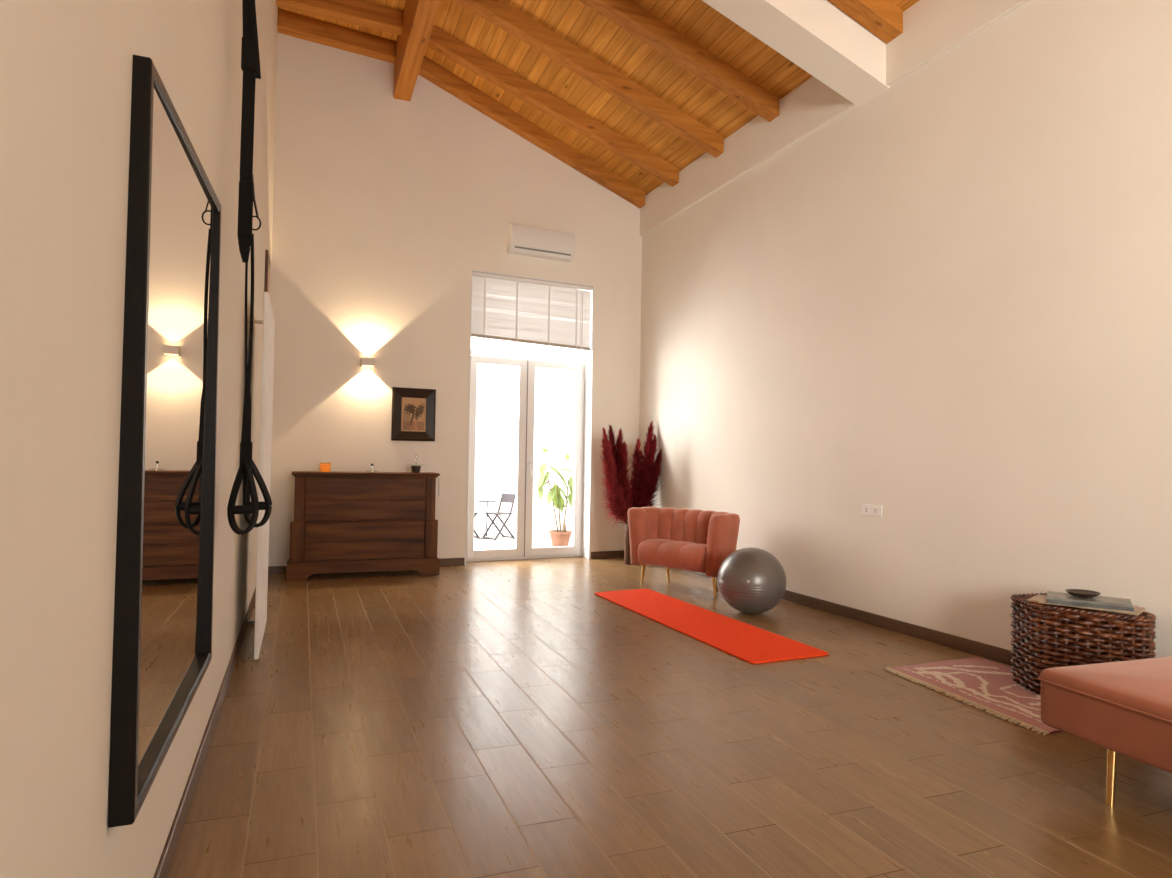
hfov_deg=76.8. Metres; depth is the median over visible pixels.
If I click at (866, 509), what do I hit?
socket
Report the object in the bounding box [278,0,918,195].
ceiling
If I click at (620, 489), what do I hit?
pampas plume
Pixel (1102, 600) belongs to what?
magazine
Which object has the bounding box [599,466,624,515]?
pampas plume
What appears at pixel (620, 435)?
pampas plume
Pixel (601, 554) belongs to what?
baseboard
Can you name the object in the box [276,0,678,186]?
rafter
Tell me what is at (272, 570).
baseboard
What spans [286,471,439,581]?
dresser
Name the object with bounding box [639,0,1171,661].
wall
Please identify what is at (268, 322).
door
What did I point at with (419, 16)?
ridge beam
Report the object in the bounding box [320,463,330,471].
candle
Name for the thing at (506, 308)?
blind
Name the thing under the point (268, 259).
print
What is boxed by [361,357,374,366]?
wall sconce
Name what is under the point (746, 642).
yoga mat
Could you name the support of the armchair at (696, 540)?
on the floor
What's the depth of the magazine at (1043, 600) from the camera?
3.56 m
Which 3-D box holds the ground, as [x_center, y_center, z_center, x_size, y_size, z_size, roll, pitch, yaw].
[-1.108,1.461,10.472,6.500,0.070,3.600,2,-2,-21]
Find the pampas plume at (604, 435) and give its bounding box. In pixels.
[600,427,627,494]
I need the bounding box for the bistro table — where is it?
[478,500,495,538]
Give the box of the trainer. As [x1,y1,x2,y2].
[227,0,271,534]
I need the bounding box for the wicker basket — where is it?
[1010,593,1155,693]
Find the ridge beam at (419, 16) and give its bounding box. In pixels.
[393,0,440,100]
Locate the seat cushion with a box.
[1040,656,1171,723]
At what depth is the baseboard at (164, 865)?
2.56 m
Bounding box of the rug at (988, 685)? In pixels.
[883,657,1061,735]
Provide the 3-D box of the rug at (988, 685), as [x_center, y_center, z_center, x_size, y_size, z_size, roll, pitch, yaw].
[2.147,1.281,3.777,0.824,0.013,1.082,2,-2,-21]
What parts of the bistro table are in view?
leg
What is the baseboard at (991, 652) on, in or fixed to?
attached to the wall at (944, 306)
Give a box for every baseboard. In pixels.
[153,587,255,877]
[268,558,464,574]
[591,550,623,558]
[681,569,1012,664]
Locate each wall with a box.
[0,0,277,877]
[268,33,641,565]
[471,337,579,533]
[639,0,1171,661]
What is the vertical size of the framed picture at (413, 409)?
0.544 m
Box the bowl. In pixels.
[1065,589,1100,597]
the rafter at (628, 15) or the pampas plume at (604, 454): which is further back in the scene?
the pampas plume at (604, 454)
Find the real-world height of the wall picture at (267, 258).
0.540 m
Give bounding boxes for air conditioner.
[507,223,574,261]
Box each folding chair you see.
[474,512,479,538]
[483,493,515,539]
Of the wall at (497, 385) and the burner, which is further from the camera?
the wall at (497, 385)
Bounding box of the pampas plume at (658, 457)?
[639,449,662,507]
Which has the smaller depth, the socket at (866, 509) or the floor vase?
the socket at (866, 509)
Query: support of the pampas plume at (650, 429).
in the floor vase
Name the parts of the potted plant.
stem, stem, pot, stem, stem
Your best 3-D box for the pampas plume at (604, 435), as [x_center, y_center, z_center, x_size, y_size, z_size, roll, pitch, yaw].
[0.303,0.417,8.077,0.374,1.116,0.351,1,-2,4]
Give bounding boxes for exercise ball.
[718,547,785,613]
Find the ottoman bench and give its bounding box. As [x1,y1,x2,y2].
[1038,656,1171,806]
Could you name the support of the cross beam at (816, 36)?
attached to the ceiling
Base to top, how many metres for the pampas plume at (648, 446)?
1.032 m
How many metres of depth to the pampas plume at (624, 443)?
8.16 m
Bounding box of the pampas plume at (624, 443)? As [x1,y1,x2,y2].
[622,441,633,510]
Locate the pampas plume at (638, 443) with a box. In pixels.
[629,437,643,507]
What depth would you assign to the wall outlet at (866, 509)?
5.31 m
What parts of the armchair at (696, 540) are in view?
leg, leg, seat, leg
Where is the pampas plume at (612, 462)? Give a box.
[601,444,629,515]
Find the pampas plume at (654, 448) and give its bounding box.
[638,433,658,503]
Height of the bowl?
0.025 m
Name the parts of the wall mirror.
mirror pane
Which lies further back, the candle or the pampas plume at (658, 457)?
the pampas plume at (658, 457)
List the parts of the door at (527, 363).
handle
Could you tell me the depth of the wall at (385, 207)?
7.62 m
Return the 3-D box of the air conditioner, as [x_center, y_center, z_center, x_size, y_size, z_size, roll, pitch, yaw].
[-0.494,-2.187,8.211,0.773,0.300,0.189,2,-2,-26]
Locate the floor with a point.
(497, 718)
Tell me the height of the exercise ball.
0.494 m
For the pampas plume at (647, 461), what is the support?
in the floor vase
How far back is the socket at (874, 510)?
5.28 m
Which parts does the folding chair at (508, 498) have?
seat, leg frame, backrest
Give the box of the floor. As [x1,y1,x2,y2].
[167,556,1171,877]
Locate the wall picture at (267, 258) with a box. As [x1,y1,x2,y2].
[264,250,269,291]
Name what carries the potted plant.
on the ground
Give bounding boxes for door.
[248,292,274,659]
[466,349,584,561]
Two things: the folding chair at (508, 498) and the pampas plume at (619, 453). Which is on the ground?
the folding chair at (508, 498)
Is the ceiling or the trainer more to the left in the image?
the trainer
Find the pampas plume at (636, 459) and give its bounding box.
[629,444,643,507]
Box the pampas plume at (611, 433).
[607,425,626,479]
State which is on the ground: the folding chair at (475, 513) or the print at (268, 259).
the folding chair at (475, 513)
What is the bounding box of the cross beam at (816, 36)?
[702,0,889,106]
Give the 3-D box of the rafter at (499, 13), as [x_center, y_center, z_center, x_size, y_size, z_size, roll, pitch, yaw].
[-0.577,-3.453,6.546,4.080,1.235,0.140,2,-2,-21]
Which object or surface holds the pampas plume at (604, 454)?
in the floor vase
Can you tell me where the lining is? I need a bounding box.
[465,270,593,564]
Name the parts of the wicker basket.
woven lid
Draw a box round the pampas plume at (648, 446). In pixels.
[631,437,652,506]
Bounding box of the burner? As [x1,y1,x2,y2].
[411,466,420,472]
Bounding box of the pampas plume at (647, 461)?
[631,453,653,506]
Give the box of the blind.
[471,272,591,380]
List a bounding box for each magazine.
[1027,594,1145,614]
[1038,596,1137,613]
[1046,591,1132,607]
[1048,599,1133,611]
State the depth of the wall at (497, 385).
11.40 m
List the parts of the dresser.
corner post, corner post, drawer, moulding, waist moulding, drawer, drawer, moulding, drawer, moulding, corner post, corner post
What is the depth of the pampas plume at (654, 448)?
8.29 m
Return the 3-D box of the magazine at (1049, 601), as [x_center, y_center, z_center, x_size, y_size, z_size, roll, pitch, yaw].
[2.469,0.803,3.631,0.340,0.016,0.201,0,-2,31]
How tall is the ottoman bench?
0.417 m
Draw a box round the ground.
[473,533,572,549]
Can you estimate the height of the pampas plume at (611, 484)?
0.602 m
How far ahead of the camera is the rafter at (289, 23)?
7.82 m
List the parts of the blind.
rail, head rail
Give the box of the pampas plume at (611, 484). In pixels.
[601,475,628,527]
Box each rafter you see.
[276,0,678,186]
[277,8,644,207]
[454,0,723,157]
[579,0,779,121]
[828,0,902,42]
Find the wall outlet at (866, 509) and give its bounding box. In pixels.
[861,504,881,516]
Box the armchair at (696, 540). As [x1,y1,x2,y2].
[628,507,739,597]
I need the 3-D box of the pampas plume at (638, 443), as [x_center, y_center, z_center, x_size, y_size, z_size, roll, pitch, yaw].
[0.562,0.477,8.276,0.354,1.016,0.378,2,-2,-21]
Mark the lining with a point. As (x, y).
(588, 383)
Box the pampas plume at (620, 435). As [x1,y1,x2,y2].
[615,429,634,518]
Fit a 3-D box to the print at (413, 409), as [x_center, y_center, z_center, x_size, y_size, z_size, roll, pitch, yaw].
[-1.781,-0.252,7.640,0.264,0.360,0.001,2,-2,-26]
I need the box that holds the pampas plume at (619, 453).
[607,438,632,521]
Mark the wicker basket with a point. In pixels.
(1090, 636)
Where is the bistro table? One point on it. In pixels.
(487, 501)
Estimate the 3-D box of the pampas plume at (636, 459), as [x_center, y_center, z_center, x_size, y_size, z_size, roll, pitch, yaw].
[0.551,0.515,8.241,0.337,0.936,0.348,0,-2,21]
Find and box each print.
[268,259,269,291]
[401,397,425,431]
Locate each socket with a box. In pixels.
[864,507,868,512]
[872,508,877,513]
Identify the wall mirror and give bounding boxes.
[108,55,220,827]
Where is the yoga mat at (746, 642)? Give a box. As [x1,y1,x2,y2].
[594,589,827,663]
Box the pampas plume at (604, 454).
[600,439,627,509]
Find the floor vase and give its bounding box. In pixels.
[624,522,631,564]
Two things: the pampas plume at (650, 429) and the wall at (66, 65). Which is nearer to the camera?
the wall at (66, 65)
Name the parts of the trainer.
handle, handle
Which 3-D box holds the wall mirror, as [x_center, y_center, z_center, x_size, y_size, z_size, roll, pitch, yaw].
[-1.072,-0.038,1.958,0.054,1.553,1.178,2,-2,-20]
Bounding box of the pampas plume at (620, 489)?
[604,486,631,525]
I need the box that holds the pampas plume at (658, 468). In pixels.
[638,461,663,507]
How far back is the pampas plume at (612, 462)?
7.99 m
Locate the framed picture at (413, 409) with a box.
[391,387,435,441]
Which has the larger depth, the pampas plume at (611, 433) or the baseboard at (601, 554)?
the baseboard at (601, 554)
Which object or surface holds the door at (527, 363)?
attached to the lining
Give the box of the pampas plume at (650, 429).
[633,421,656,501]
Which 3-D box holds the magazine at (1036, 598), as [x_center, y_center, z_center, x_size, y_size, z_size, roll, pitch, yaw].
[2.490,0.825,3.687,0.460,0.008,0.221,-1,-2,45]
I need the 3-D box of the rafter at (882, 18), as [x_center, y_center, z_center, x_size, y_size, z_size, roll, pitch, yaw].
[0.250,-3.486,4.462,4.132,1.254,0.155,2,-2,-21]
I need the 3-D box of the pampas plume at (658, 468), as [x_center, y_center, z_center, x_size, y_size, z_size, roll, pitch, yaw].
[0.683,0.607,8.196,0.332,0.758,0.356,2,-2,-21]
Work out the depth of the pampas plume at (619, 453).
8.01 m
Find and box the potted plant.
[537,446,573,546]

